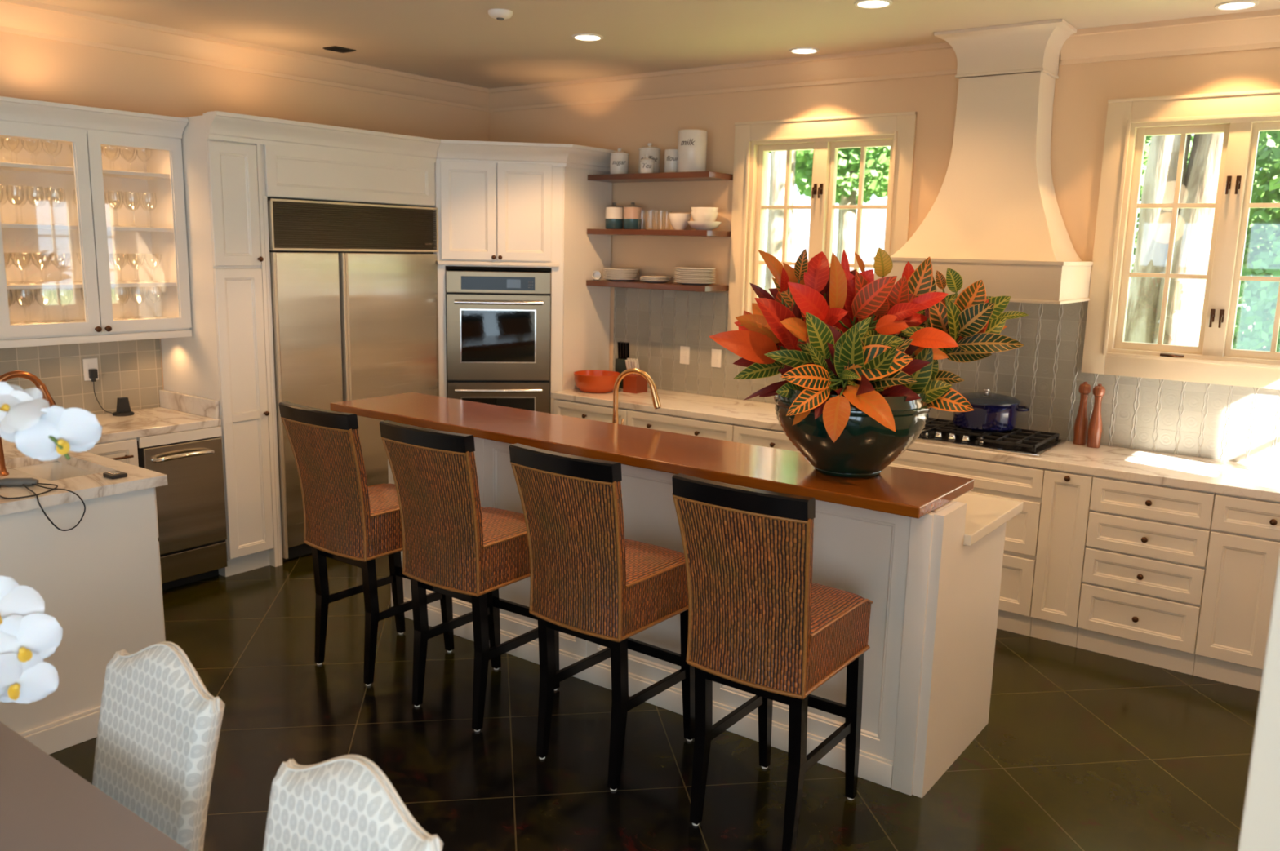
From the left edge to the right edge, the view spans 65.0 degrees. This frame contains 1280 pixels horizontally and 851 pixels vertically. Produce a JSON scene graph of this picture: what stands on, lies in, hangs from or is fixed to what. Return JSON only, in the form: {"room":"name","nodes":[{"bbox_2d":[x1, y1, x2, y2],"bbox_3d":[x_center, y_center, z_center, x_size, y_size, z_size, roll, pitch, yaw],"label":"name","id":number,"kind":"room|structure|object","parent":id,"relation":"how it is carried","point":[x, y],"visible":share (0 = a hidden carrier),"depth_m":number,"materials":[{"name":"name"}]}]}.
{"room":"kitchen","nodes":[
{"label":"kitchen","id":0,"kind":"room"},
{"bbox_2d":[0,31,489,414],"bbox_3d":[-3.871,-0.480,4.402,0.200,3.010,8.800,9,13,36],"label":"wall","id":1,"kind":"structure","parent":0,"point":[32,68],"depth_m":5.75,"materials":[{"name":"beige paint"}]},
{"bbox_2d":[0,338,162,414],"bbox_3d":[-3.278,-0.218,5.096,0.008,0.446,1.740,9,13,36],"label":"backsplash","id":2,"kind":"structure","parent":1,"relation":"attached to","point":[131,370],"depth_m":5.50,"materials":[{"name":"beige tile"}]},
{"bbox_2d":[82,358,98,381],"bbox_3d":[-2.987,-0.305,5.463,0.010,0.120,0.076,9,13,36],"label":"wall outlet","id":3,"kind":"object","parent":1,"relation":"attached to","point":[89,363],"visible":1,"depth_m":5.45,"materials":[{"name":"white plastic"}]},
{"bbox_2d":[0,96,191,348],"bbox_3d":[-2.857,-1.013,5.132,0.437,1.155,0.973,9,13,36],"label":"upper cabinet","id":4,"kind":"object","parent":1,"relation":"attached to","point":[89,231],"visible":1,"depth_m":5.18,"materials":[{"name":"white paint"}]},
{"bbox_2d":[0,162,169,179],"bbox_3d":[-2.897,-1.298,5.115,0.288,0.020,0.933,9,13,36],"label":"shelf","id":5,"kind":"object","parent":4,"relation":"attached to","point":[20,169],"depth_m":5.14,"materials":[{"name":"white paint"}]},
{"bbox_2d":[1,223,173,232],"bbox_3d":[-2.903,-1.017,5.165,0.288,0.020,0.933,9,13,36],"label":"shelf","id":6,"kind":"object","parent":4,"relation":"attached to","point":[6,228],"depth_m":5.22,"materials":[{"name":"white paint"}]},
{"bbox_2d":[6,280,176,289],"bbox_3d":[-2.909,-0.732,5.217,0.288,0.020,0.933,9,13,36],"label":"shelf","id":7,"kind":"object","parent":4,"relation":"attached to","point":[57,285],"depth_m":5.24,"materials":[{"name":"white paint"}]},
{"bbox_2d":[0,0,488,112],"bbox_3d":[-3.659,-1.881,4.140,0.102,0.150,8.600,9,13,36],"label":"trim","id":8,"kind":"structure","parent":1,"relation":"attached to","point":[21,17],"depth_m":5.78,"materials":[{"name":"beige paint"}]},
{"bbox_2d":[26,0,1279,88],"bbox_3d":[-1.168,-1.623,2.310,6.700,0.100,9.000,9,13,36],"label":"ceiling","id":9,"kind":"structure","parent":0,"point":[455,41],"depth_m":5.20,"materials":[{"name":"paint"}]},
{"bbox_2d":[322,45,355,53],"bbox_3d":[-1.793,-2.243,5.990,0.120,0.010,0.150,9,13,36],"label":"ceiling vent","id":10,"kind":"object","parent":9,"relation":"in","point":[338,49],"visible":1,"depth_m":5.97,"materials":[{"name":"grey metal"}]},
{"bbox_2d":[488,8,512,20],"bbox_3d":[-0.685,-2.011,4.924,0.120,0.038,0.120,9,13,36],"label":"smoke detector","id":11,"kind":"object","parent":9,"relation":"attached to","point":[498,14],"visible":1,"depth_m":4.89,"materials":[{"name":"white plastic"}]},
{"bbox_2d":[572,33,603,40],"bbox_3d":[-0.285,-2.118,5.477,0.172,0.007,0.172,9,13,36],"label":"recessed light","id":12,"kind":"object","parent":9,"relation":"in","point":[582,37],"visible":1,"depth_m":5.47,"materials":[{"name":"white plastic"}]},
{"bbox_2d":[789,47,819,53],"bbox_3d":[0.934,-2.132,5.713,0.172,0.007,0.172,9,13,36],"label":"recessed light","id":13,"kind":"object","parent":9,"relation":"in","point":[798,50],"visible":1,"depth_m":5.70,"materials":[{"name":"white plastic"}]},
{"bbox_2d":[853,0,893,8],"bbox_3d":[1.065,-1.926,4.582,0.172,0.007,0.172,9,13,36],"label":"recessed light","id":14,"kind":"object","parent":9,"relation":"in","point":[860,3],"visible":1,"depth_m":4.58,"materials":[{"name":"white plastic"}]},
{"bbox_2d":[1214,0,1258,10],"bbox_3d":[2.652,-1.869,4.464,0.172,0.007,0.172,9,13,36],"label":"recessed light","id":15,"kind":"object","parent":9,"relation":"in","point":[1237,4],"visible":1,"depth_m":4.46,"materials":[{"name":"white plastic"}]},
{"bbox_2d":[49,553,1260,850],"bbox_3d":[-1.237,1.437,2.861,6.700,0.100,9.000,9,13,36],"label":"floor","id":16,"kind":"structure","parent":0,"point":[1078,749],"depth_m":3.81,"materials":[{"name":"tile"}]},
{"bbox_2d":[0,487,165,755],"bbox_3d":[-2.826,0.713,3.780,1.258,0.930,1.552,9,13,36],"label":"counter base","id":17,"kind":"object","parent":16,"relation":"on","point":[100,579],"visible":0.6,"depth_m":3.76,"materials":[{"name":"white paint"}]},
{"bbox_2d":[0,437,167,515],"bbox_3d":[-3.079,0.200,3.848,1.885,0.040,1.590,9,13,36],"label":"countertop","id":18,"kind":"structure","parent":17,"relation":"on","point":[92,486],"depth_m":3.82,"materials":[{"name":"white stone"}]},
{"bbox_2d":[0,370,56,476],"bbox_3d":[-2.391,-0.014,3.885,0.233,0.398,0.102,-4,12,-28],"label":"kitchen faucet","id":19,"kind":"object","parent":18,"relation":"on","point":[36,380],"visible":0.84,"depth_m":3.86,"materials":[{"name":"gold metal"}]},
{"bbox_2d":[0,478,85,531],"bbox_3d":[-2.379,0.276,3.696,0.681,0.168,0.208,5,11,21],"label":"charging cable","id":20,"kind":"object","parent":18,"relation":"on","point":[25,482],"visible":1,"depth_m":3.67,"materials":[{"name":"grey plastic"}]},
{"bbox_2d":[13,461,95,480],"bbox_3d":[-2.360,0.283,4.059,0.553,0.164,0.288,9,13,36],"label":"prep sink","id":21,"kind":"object","parent":18,"relation":"in","point":[53,471],"visible":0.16,"depth_m":4.25,"materials":[{"name":"white ceramic"}]},
{"bbox_2d":[102,471,127,479],"bbox_3d":[-2.024,0.189,3.874,0.077,0.019,0.060,9,13,36],"label":"case","id":22,"kind":"object","parent":18,"relation":"on","point":[112,474],"visible":1,"depth_m":3.86,"materials":[{"name":"black plastic"}]},
{"bbox_2d":[0,721,189,850],"bbox_3d":[-1.644,1.187,1.802,2.420,0.750,1.202,9,13,36],"label":"dining table","id":23,"kind":"object","parent":16,"relation":"on","point":[45,806],"visible":1,"depth_m":2.02,"materials":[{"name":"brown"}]},
{"bbox_2d":[0,382,102,703],"bbox_3d":[-1.410,0.311,2.004,0.834,0.911,0.368,4,10,13],"label":"orchid plant","id":24,"kind":"object","parent":23,"relation":"on","point":[28,636],"visible":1,"depth_m":1.84,"materials":[{"name":"white plant"}]},
{"bbox_2d":[85,437,138,466],"bbox_3d":[-2.943,0.493,5.151,0.636,0.872,0.522,9,13,36],"label":"base cabinet","id":25,"kind":"object","parent":16,"relation":"on","point":[125,451],"visible":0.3,"depth_m":5.05,"materials":[{"name":"white paint"}]},
{"bbox_2d":[94,390,221,443],"bbox_3d":[-2.819,-0.039,5.250,0.591,0.140,0.995,9,13,36],"label":"countertop","id":26,"kind":"structure","parent":25,"relation":"on","point":[177,411],"depth_m":5.44,"materials":[{"name":"white stone"}]},
{"bbox_2d":[111,397,134,416],"bbox_3d":[-2.843,-0.106,5.519,0.110,0.096,0.110,9,13,36],"label":"dock","id":27,"kind":"object","parent":26,"relation":"on","point":[123,409],"visible":1,"depth_m":5.50,"materials":[{"name":"black plastic"}]},
{"bbox_2d":[92,641,225,850],"bbox_3d":[-1.273,1.018,2.183,0.450,0.963,0.630,9,13,36],"label":"dining chair","id":28,"kind":"object","parent":16,"relation":"on","point":[159,725],"visible":0.86,"depth_m":2.27,"materials":[{"name":"fabric"}]},
{"bbox_2d":[137,426,227,590],"bbox_3d":[-2.635,0.431,5.530,0.654,0.872,0.450,9,13,36],"label":"dishwasher","id":29,"kind":"object","parent":16,"relation":"on","point":[191,507],"visible":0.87,"depth_m":5.38,"materials":[{"name":"silver metal"}]},
{"bbox_2d":[160,111,278,577],"bbox_3d":[-2.383,-0.430,5.684,0.687,2.525,0.302,9,13,36],"label":"pantry cabinet","id":30,"kind":"object","parent":16,"relation":"on","point":[225,359],"visible":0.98,"depth_m":5.49,"materials":[{"name":"white paint"}]},
{"bbox_2d":[260,117,440,566],"bbox_3d":[-1.913,-0.532,6.309,0.687,2.525,1.275,9,13,36],"label":"refrigerator surround","id":31,"kind":"object","parent":16,"relation":"on","point":[300,161],"visible":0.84,"depth_m":5.85,"materials":[{"name":"white paint"}]},
{"bbox_2d":[266,198,439,560],"bbox_3d":[-1.930,-0.329,6.362,0.627,2.105,1.218,9,13,36],"label":"refrigerator","id":32,"kind":"object","parent":16,"relation":"on","point":[354,286],"visible":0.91,"depth_m":6.03,"materials":[{"name":"silver metal"}]},
{"bbox_2d":[262,755,443,850],"bbox_3d":[-0.691,1.121,1.686,0.450,0.963,0.630,9,13,36],"label":"dining chair","id":33,"kind":"object","parent":16,"relation":"on","point":[347,802],"visible":1,"depth_m":1.82,"materials":[{"name":"fabric"}]},
{"bbox_2d":[278,401,453,686],"bbox_3d":[-1.194,0.486,4.473,0.472,1.204,0.621,9,13,36],"label":"bar stool","id":34,"kind":"object","parent":16,"relation":"on","point":[346,520],"visible":0.86,"depth_m":4.27,"materials":[{"name":"wicker"}]},
{"bbox_2d":[379,420,559,732],"bbox_3d":[-0.667,0.567,4.090,0.472,1.204,0.621,8,12,35],"label":"bar stool","id":35,"kind":"object","parent":16,"relation":"on","point":[454,546],"visible":0.87,"depth_m":3.89,"materials":[{"name":"wicker"}]},
{"bbox_2d":[435,139,617,413],"bbox_3d":[-0.988,-0.643,7.040,1.289,2.525,1.120,9,13,36],"label":"tall cabinet","id":36,"kind":"object","parent":16,"relation":"on","point":[499,204],"visible":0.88,"depth_m":6.60,"materials":[{"name":"white paint"}]},
{"bbox_2d":[445,269,551,413],"bbox_3d":[-0.972,-0.486,6.905,0.684,1.144,0.539,0,10,-9],"label":"double oven","id":37,"kind":"object","parent":36,"relation":"in","point":[498,322],"visible":0.93,"depth_m":6.68,"materials":[{"name":"silver metal"}]},
{"bbox_2d":[553,399,628,425],"bbox_3d":[-0.166,0.249,6.856,0.615,0.872,0.658,9,13,36],"label":"base cabinet","id":38,"kind":"object","parent":16,"relation":"on","point":[561,407],"visible":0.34,"depth_m":6.56,"materials":[{"name":"white paint"}]},
{"bbox_2d":[551,388,1279,502],"bbox_3d":[1.633,0.069,5.496,5.093,0.040,0.631,9,13,36],"label":"countertop","id":39,"kind":"structure","parent":38,"relation":"on","point":[1203,474],"depth_m":4.98,"materials":[{"name":"white stone"}]},
{"bbox_2d":[573,370,620,393],"bbox_3d":[-0.293,-0.295,6.808,0.316,0.125,0.316,9,13,36],"label":"fruit bowl","id":40,"kind":"object","parent":39,"relation":"on","point":[587,381],"visible":0.91,"depth_m":6.70,"materials":[{"name":"orange ceramic"}]},
{"bbox_2d":[614,342,630,388],"bbox_3d":[-0.110,-0.422,6.984,0.098,0.320,0.090,9,13,36],"label":"knife block","id":41,"kind":"object","parent":39,"relation":"on","point":[623,348],"visible":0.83,"depth_m":6.94,"materials":[{"name":"grey"}]},
{"bbox_2d":[622,358,647,394],"bbox_3d":[-0.030,-0.341,6.804,0.110,0.229,0.130,9,13,36],"label":"knife block","id":42,"kind":"object","parent":39,"relation":"on","point":[635,384],"visible":0.73,"depth_m":6.76,"materials":[{"name":"red wood"}]},
{"bbox_2d":[915,417,1066,457],"bbox_3d":[1.748,0.042,5.398,0.910,0.051,0.510,9,13,36],"label":"gas cooktop","id":43,"kind":"object","parent":39,"relation":"in","point":[1036,444],"visible":0.65,"depth_m":5.23,"materials":[{"name":"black metal"}]},
{"bbox_2d":[952,388,1029,431],"bbox_3d":[1.868,-0.096,5.431,0.356,0.210,0.372,-5,12,-30],"label":"pot","id":44,"kind":"object","parent":43,"relation":"on","point":[992,412],"visible":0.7,"depth_m":5.30,"materials":[{"name":"blue metal"}]},
{"bbox_2d":[1072,382,1091,445],"bbox_3d":[2.327,-0.066,5.280,0.068,0.332,0.068,0,10,-9],"label":"pepper mill","id":45,"kind":"object","parent":39,"relation":"on","point":[1081,425],"visible":1,"depth_m":5.26,"materials":[{"name":"brown wood"}]},
{"bbox_2d":[1086,383,1105,448],"bbox_3d":[2.368,-0.051,5.207,0.068,0.332,0.068,0,10,-9],"label":"pepper mill","id":46,"kind":"object","parent":39,"relation":"on","point":[1095,428],"visible":1,"depth_m":5.19,"materials":[{"name":"brown wood"}]},
{"bbox_2d":[509,443,694,791],"bbox_3d":[-0.110,0.652,3.686,0.472,1.204,0.621,9,13,37],"label":"bar stool","id":47,"kind":"object","parent":16,"relation":"on","point":[591,583],"visible":0.95,"depth_m":3.49,"materials":[{"name":"wicker"}]},
{"bbox_2d":[626,408,735,441],"bbox_3d":[0.399,0.335,6.446,0.786,0.872,0.658,9,13,36],"label":"base cabinet","id":48,"kind":"object","parent":16,"relation":"on","point":[655,421],"visible":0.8,"depth_m":6.13,"materials":[{"name":"white paint"}]},
{"bbox_2d":[387,425,1006,798],"bbox_3d":[0.093,0.587,4.572,2.830,1.028,0.771,9,13,36],"label":"kitchen island","id":49,"kind":"object","parent":16,"relation":"on","point":[928,663],"visible":0.36,"depth_m":3.65,"materials":[{"name":"white paint"}]},
{"bbox_2d":[329,392,973,519],"bbox_3d":[-0.169,0.062,4.432,3.118,0.040,0.545,9,13,36],"label":"island countertop","id":50,"kind":"structure","parent":49,"relation":"on","point":[910,493],"depth_m":4.12,"materials":[{"name":"brown wood"}]},
{"bbox_2d":[773,388,931,478],"bbox_3d":[0.791,0.013,3.792,0.582,0.325,0.582,9,13,36],"label":"bowl","id":51,"kind":"object","parent":50,"relation":"on","point":[865,446],"visible":0.65,"depth_m":3.60,"materials":[{"name":"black ceramic"}]},
{"bbox_2d":[709,247,1028,442],"bbox_3d":[0.859,-0.338,3.783,1.219,0.660,0.864,1,10,0],"label":"plant","id":52,"kind":"object","parent":51,"relation":"in","point":[833,330],"visible":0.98,"depth_m":3.63,"materials":[{"name":"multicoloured plant"}]},
{"bbox_2d":[951,493,1023,546],"bbox_3d":[0.203,0.190,4.636,2.875,0.040,0.628,9,13,36],"label":"island countertop","id":53,"kind":"structure","parent":49,"relation":"on","point":[984,514],"depth_m":3.87,"materials":[{"name":"white stone"}]},
{"bbox_2d":[612,368,661,425],"bbox_3d":[-0.017,-0.081,4.879,0.282,0.397,0.106,9,13,36],"label":"kitchen faucet","id":54,"kind":"object","parent":53,"relation":"on","point":[656,403],"visible":0.84,"depth_m":4.85,"materials":[{"name":"gold metal"}]},
{"bbox_2d":[733,424,799,452],"bbox_3d":[0.980,0.425,6.024,0.658,0.872,0.658,9,13,36],"label":"base cabinet","id":55,"kind":"object","parent":16,"relation":"on","point":[771,438],"visible":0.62,"depth_m":5.80,"materials":[{"name":"white paint"}]},
{"bbox_2d":[671,473,872,850],"bbox_3d":[0.441,0.737,3.285,0.472,1.204,0.621,9,13,35],"label":"bar stool","id":56,"kind":"object","parent":16,"relation":"on","point":[759,624],"visible":1,"depth_m":3.09,"materials":[{"name":"wicker"}]},
{"bbox_2d":[888,448,1045,636],"bbox_3d":[1.697,0.531,5.523,1.100,0.872,0.626,9,13,36],"label":"base cabinet","id":57,"kind":"object","parent":16,"relation":"on","point":[1016,482],"visible":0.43,"depth_m":5.03,"materials":[{"name":"white paint"}]},
{"bbox_2d":[1030,468,1093,647],"bbox_3d":[2.218,0.615,5.124,0.219,0.872,0.658,9,13,36],"label":"base cabinet","id":58,"kind":"object","parent":16,"relation":"on","point":[1061,547],"visible":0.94,"depth_m":4.89,"materials":[{"name":"white paint"}]},
{"bbox_2d":[1076,475,1215,675],"bbox_3d":[2.511,0.660,4.911,0.507,0.872,0.658,9,13,36],"label":"base cabinet","id":59,"kind":"object","parent":16,"relation":"on","point":[1146,553],"visible":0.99,"depth_m":4.67,"materials":[{"name":"white paint"}]},
{"bbox_2d":[1192,493,1279,691],"bbox_3d":[2.901,0.719,4.628,0.460,0.872,0.658,9,13,36],"label":"base cabinet","id":60,"kind":"object","parent":16,"relation":"on","point":[1244,548],"visible":0.96,"depth_m":4.45,"materials":[{"name":"white paint"}]},
{"bbox_2d":[488,47,1279,467],"bbox_3d":[1.419,-0.661,6.074,6.700,3.010,0.200,9,13,36],"label":"wall","id":61,"kind":"structure","parent":0,"point":[1082,92],"depth_m":5.97,"materials":[{"name":"beige paint"}]},
{"bbox_2d":[586,280,728,292],"bbox_3d":[0.105,-0.936,6.710,0.970,0.036,0.284,9,13,36],"label":"floating shelf","id":62,"kind":"object","parent":61,"relation":"attached to","point":[633,284],"visible":0.91,"depth_m":6.54,"materials":[{"name":"brown wood"}]},
{"bbox_2d":[674,280,715,285],"bbox_3d":[0.354,-0.924,6.515,0.270,0.019,0.270,9,13,36],"label":"plate","id":63,"kind":"object","parent":62,"relation":"on","point":[677,282],"visible":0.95,"depth_m":6.42,"materials":[{"name":"white ceramic"}]},
{"bbox_2d":[674,279,715,282],"bbox_3d":[0.356,-0.936,6.512,0.270,0.019,0.270,9,13,36],"label":"plate","id":64,"kind":"object","parent":63,"relation":"on","point":[678,280],"visible":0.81,"depth_m":6.41,"materials":[{"name":"white ceramic"}]},
{"bbox_2d":[673,277,715,280],"bbox_3d":[0.354,-0.949,6.512,0.270,0.019,0.270,9,13,36],"label":"plate","id":65,"kind":"object","parent":64,"relation":"on","point":[679,278],"visible":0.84,"depth_m":6.41,"materials":[{"name":"white ceramic"}]},
{"bbox_2d":[673,275,715,278],"bbox_3d":[0.354,-0.961,6.510,0.270,0.019,0.270,9,13,36],"label":"plate","id":66,"kind":"object","parent":65,"relation":"on","point":[677,276],"visible":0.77,"depth_m":6.41,"materials":[{"name":"white ceramic"}]},
{"bbox_2d":[674,273,715,276],"bbox_3d":[0.354,-0.973,6.507,0.270,0.019,0.270,9,13,36],"label":"plate","id":67,"kind":"object","parent":66,"relation":"on","point":[678,274],"visible":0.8,"depth_m":6.41,"materials":[{"name":"white ceramic"}]},
{"bbox_2d":[674,271,715,275],"bbox_3d":[0.355,-0.986,6.505,0.270,0.019,0.270,9,13,36],"label":"plate","id":68,"kind":"object","parent":67,"relation":"on","point":[677,272],"visible":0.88,"depth_m":6.41,"materials":[{"name":"white ceramic"}]},
{"bbox_2d":[674,269,715,272],"bbox_3d":[0.356,-0.998,6.502,0.270,0.019,0.270,9,13,36],"label":"plate","id":69,"kind":"object","parent":68,"relation":"on","point":[678,270],"visible":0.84,"depth_m":6.40,"materials":[{"name":"white ceramic"}]},
{"bbox_2d":[674,267,715,271],"bbox_3d":[0.356,-1.010,6.500,0.270,0.019,0.270,9,13,36],"label":"plate","id":70,"kind":"object","parent":69,"relation":"on","point":[679,268],"visible":0.87,"depth_m":6.41,"materials":[{"name":"white ceramic"}]},
{"bbox_2d":[586,228,730,236],"bbox_3d":[0.113,-1.277,6.648,0.970,0.036,0.284,9,13,36],"label":"floating shelf","id":71,"kind":"object","parent":61,"relation":"attached to","point":[599,232],"visible":1,"depth_m":6.47,"materials":[{"name":"brown wood"}]},
{"bbox_2d":[604,202,623,229],"bbox_3d":[-0.174,-1.426,6.831,0.124,0.180,0.124,9,13,36],"label":"lidded jar","id":72,"kind":"object","parent":71,"relation":"on","point":[614,220],"visible":0.98,"depth_m":6.78,"materials":[{"name":"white ceramic"}]},
{"bbox_2d":[623,202,641,229],"bbox_3d":[-0.050,-1.407,6.740,0.124,0.180,0.124,9,13,36],"label":"lidded jar","id":73,"kind":"object","parent":71,"relation":"on","point":[631,215],"visible":0.96,"depth_m":6.69,"materials":[{"name":"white ceramic"}]},
{"bbox_2d":[668,213,691,230],"bbox_3d":[0.259,-1.323,6.522,0.148,0.105,0.148,9,13,36],"label":"bowl","id":74,"kind":"object","parent":71,"relation":"on","point":[678,221],"visible":0.94,"depth_m":6.47,"materials":[{"name":"white ceramic"}]},
{"bbox_2d":[687,221,721,230],"bbox_3d":[0.410,-1.275,6.416,0.216,0.055,0.216,9,13,36],"label":"bowl","id":75,"kind":"object","parent":71,"relation":"on","point":[698,225],"visible":0.94,"depth_m":6.34,"materials":[{"name":"white ceramic"}]},
{"bbox_2d":[690,211,718,222],"bbox_3d":[0.411,-1.319,6.408,0.176,0.085,0.176,9,13,36],"label":"bowl","id":76,"kind":"object","parent":75,"relation":"on","point":[696,215],"visible":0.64,"depth_m":6.34,"materials":[{"name":"white ceramic"}]},
{"bbox_2d":[691,207,718,212],"bbox_3d":[0.412,-1.347,6.403,0.176,0.085,0.176,9,13,36],"label":"bowl","id":77,"kind":"object","parent":76,"relation":"on","point":[693,209],"visible":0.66,"depth_m":6.33,"materials":[{"name":"white ceramic"}]},
{"bbox_2d":[587,171,733,182],"bbox_3d":[0.121,-1.628,6.585,0.970,0.036,0.284,9,13,36],"label":"floating shelf","id":78,"kind":"object","parent":61,"relation":"attached to","point":[694,175],"visible":1,"depth_m":6.46,"materials":[{"name":"brown wood"}]},
{"bbox_2d":[609,147,629,173],"bbox_3d":[-0.138,-1.767,6.723,0.128,0.177,0.128,9,13,36],"label":"canister","id":79,"kind":"object","parent":78,"relation":"on","point":[619,161],"visible":0.94,"depth_m":6.67,"materials":[{"name":"white ceramic"}]},
{"bbox_2d":[640,154,654,173],"bbox_3d":[0.045,-1.700,6.527,0.095,0.122,0.095,9,13,36],"label":"canister","id":80,"kind":"object","parent":78,"relation":"on","point":[646,165],"visible":0.98,"depth_m":6.49,"materials":[{"name":"white ceramic"}]},
{"bbox_2d":[638,142,660,173],"bbox_3d":[0.063,-1.764,6.648,0.144,0.207,0.144,9,13,36],"label":"canister","id":81,"kind":"object","parent":78,"relation":"on","point":[654,153],"visible":0.69,"depth_m":6.59,"materials":[{"name":"white ceramic"}]},
{"bbox_2d":[664,149,677,172],"bbox_3d":[0.211,-1.705,6.495,0.104,0.150,0.105,9,13,36],"label":"canister","id":82,"kind":"object","parent":78,"relation":"on","point":[670,155],"visible":0.75,"depth_m":6.45,"materials":[{"name":"white ceramic"}]},
{"bbox_2d":[677,129,706,172],"bbox_3d":[0.332,-1.741,6.398,0.184,0.262,0.185,9,13,36],"label":"canister","id":83,"kind":"object","parent":78,"relation":"on","point":[692,144],"visible":0.82,"depth_m":6.33,"materials":[{"name":"white ceramic"}]},
{"bbox_2d":[680,346,689,364],"bbox_3d":[0.302,-0.476,6.801,0.076,0.120,0.010,9,13,36],"label":"wall outlet","id":84,"kind":"object","parent":61,"relation":"attached to","point":[684,351],"visible":1,"depth_m":6.80,"materials":[{"name":"white plastic"}]},
{"bbox_2d":[711,349,721,368],"bbox_3d":[0.505,-0.445,6.653,0.076,0.120,0.010,9,13,36],"label":"wall outlet","id":85,"kind":"object","parent":61,"relation":"attached to","point":[716,360],"visible":1,"depth_m":6.65,"materials":[{"name":"white plastic"}]},
{"bbox_2d":[488,42,957,112],"bbox_3d":[0.301,-2.211,6.471,3.660,0.150,0.102,9,13,36],"label":"trim","id":86,"kind":"structure","parent":61,"relation":"attached to","point":[936,59],"depth_m":6.23,"materials":[{"name":"beige paint"}]},
{"bbox_2d":[727,111,917,331],"bbox_3d":[1.117,-1.170,6.186,1.184,1.383,0.230,9,13,36],"label":"window","id":87,"kind":"structure","parent":61,"relation":"in","point":[824,135],"depth_m":6.11,"materials":[{"name":"paint"}]},
{"bbox_2d":[613,287,1279,467],"bbox_3d":[1.848,-0.371,5.667,5.065,0.776,0.008,9,13,36],"label":"backsplash","id":88,"kind":"structure","parent":61,"relation":"attached to","point":[1228,423],"depth_m":5.41,"materials":[{"name":"grey tile"}]},
{"bbox_2d":[873,18,1093,304],"bbox_3d":[1.802,-1.334,5.167,0.963,1.345,0.600,9,13,36],"label":"range hood","id":89,"kind":"object","parent":61,"relation":"attached to","point":[995,219],"visible":0.86,"depth_m":5.11,"materials":[{"name":"beige paint"}]},
{"bbox_2d":[1060,8,1279,65],"bbox_3d":[3.019,-1.794,4.496,2.170,0.150,0.102,9,13,36],"label":"trim","id":90,"kind":"structure","parent":61,"relation":"attached to","point":[1259,29],"depth_m":4.82,"materials":[{"name":"beige paint"}]},
{"bbox_2d":[1080,88,1279,390],"bbox_3d":[2.876,-0.900,4.908,1.184,1.383,0.230,9,13,36],"label":"window","id":91,"kind":"structure","parent":61,"relation":"in","point":[1241,116],"depth_m":4.96,"materials":[{"name":"paint"}]},
{"bbox_2d":[1237,554,1279,850],"bbox_3d":[1.242,0.203,1.250,0.744,3.010,0.162,9,13,36],"label":"wall","id":92,"kind":"structure","parent":0,"point":[1260,823],"depth_m":1.45,"materials":[{"name":"paint"}]},
{"label":"outside","id":93,"kind":"structure","parent":0,"visible":0},
{"bbox_3d":[16.269,-1.562,23.150,60.000,0.100,44.800,9,13,36],"label":"lawn","id":94,"kind":"structure","parent":93,"visible":0},
{"bbox_2d":[764,150,795,297],"bbox_3d":[1.649,-2.856,11.450,2.576,6.039,2.045,9,13,36],"label":"tree","id":95,"kind":"object","parent":94,"relation":"on","point":[778,158],"visible":0.04,"depth_m":11.23,"materials":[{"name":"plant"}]},
{"bbox_2d":[768,148,888,258],"bbox_3d":[4.428,-5.014,21.918,4.089,6.724,2.967,9,13,36],"label":"tree","id":96,"kind":"object","parent":94,"relation":"on","point":[801,189],"visible":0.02,"depth_m":21.93,"materials":[{"name":"green plant"}]},
{"bbox_2d":[794,146,890,271],"bbox_3d":[3.833,-4.095,18.702,3.064,6.030,2.221,11,14,42],"label":"tree","id":97,"kind":"object","parent":94,"relation":"on","point":[848,162],"visible":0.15,"depth_m":18.40,"materials":[{"name":"green plant"}]},
{"bbox_2d":[1129,135,1193,285],"bbox_3d":[6.302,-3.022,13.751,2.837,5.789,2.031,10,13,39],"label":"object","id":98,"kind":"object","parent":94,"relation":"on","point":[1148,140],"visible":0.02,"depth_m":12.89,"materials":[{"name":"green plant"}]},
{"bbox_2d":[1124,130,1279,346],"bbox_3d":[5.159,-2.701,8.801,4.415,6.833,2.951,6,11,26],"label":"tree","id":99,"kind":"object","parent":94,"relation":"on","point":[1199,184],"visible":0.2,"depth_m":8.35,"materials":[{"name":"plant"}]},
{"bbox_2d":[1231,233,1279,351],"bbox_3d":[5.555,-0.340,8.809,1.231,2.727,1.007,9,13,36],"label":"shrub","id":100,"kind":"object","parent":94,"relation":"on","point":[1242,322],"visible":0.2,"depth_m":8.71,"materials":[{"name":"green plant"}]},
{"bbox_2d":[1232,288,1279,351],"bbox_3d":[6.214,-0.390,10.209,0.947,2.076,0.757,9,13,36],"label":"shrub","id":101,"kind":"object","parent":94,"relation":"on","point":[1248,335],"visible":0.02,"depth_m":10.01,"materials":[{"name":"green plant"}]},
{"bbox_2d":[1237,140,1278,348],"bbox_3d":[11.242,-3.905,17.602,2.669,6.381,1.955,7,11,27],"label":"tree","id":102,"kind":"object","parent":94,"relation":"on","point":[1247,263],"visible":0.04,"depth_m":17.53,"materials":[{"name":"green plant"}]},
{"bbox_2d":[1240,130,1279,319],"bbox_3d":[9.721,-2.852,13.850,2.974,5.574,2.141,7,12,30],"label":"tree","id":103,"kind":"object","parent":94,"relation":"on","point":[1268,219],"visible":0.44,"depth_m":14.03,"materials":[{"name":"green plant"}]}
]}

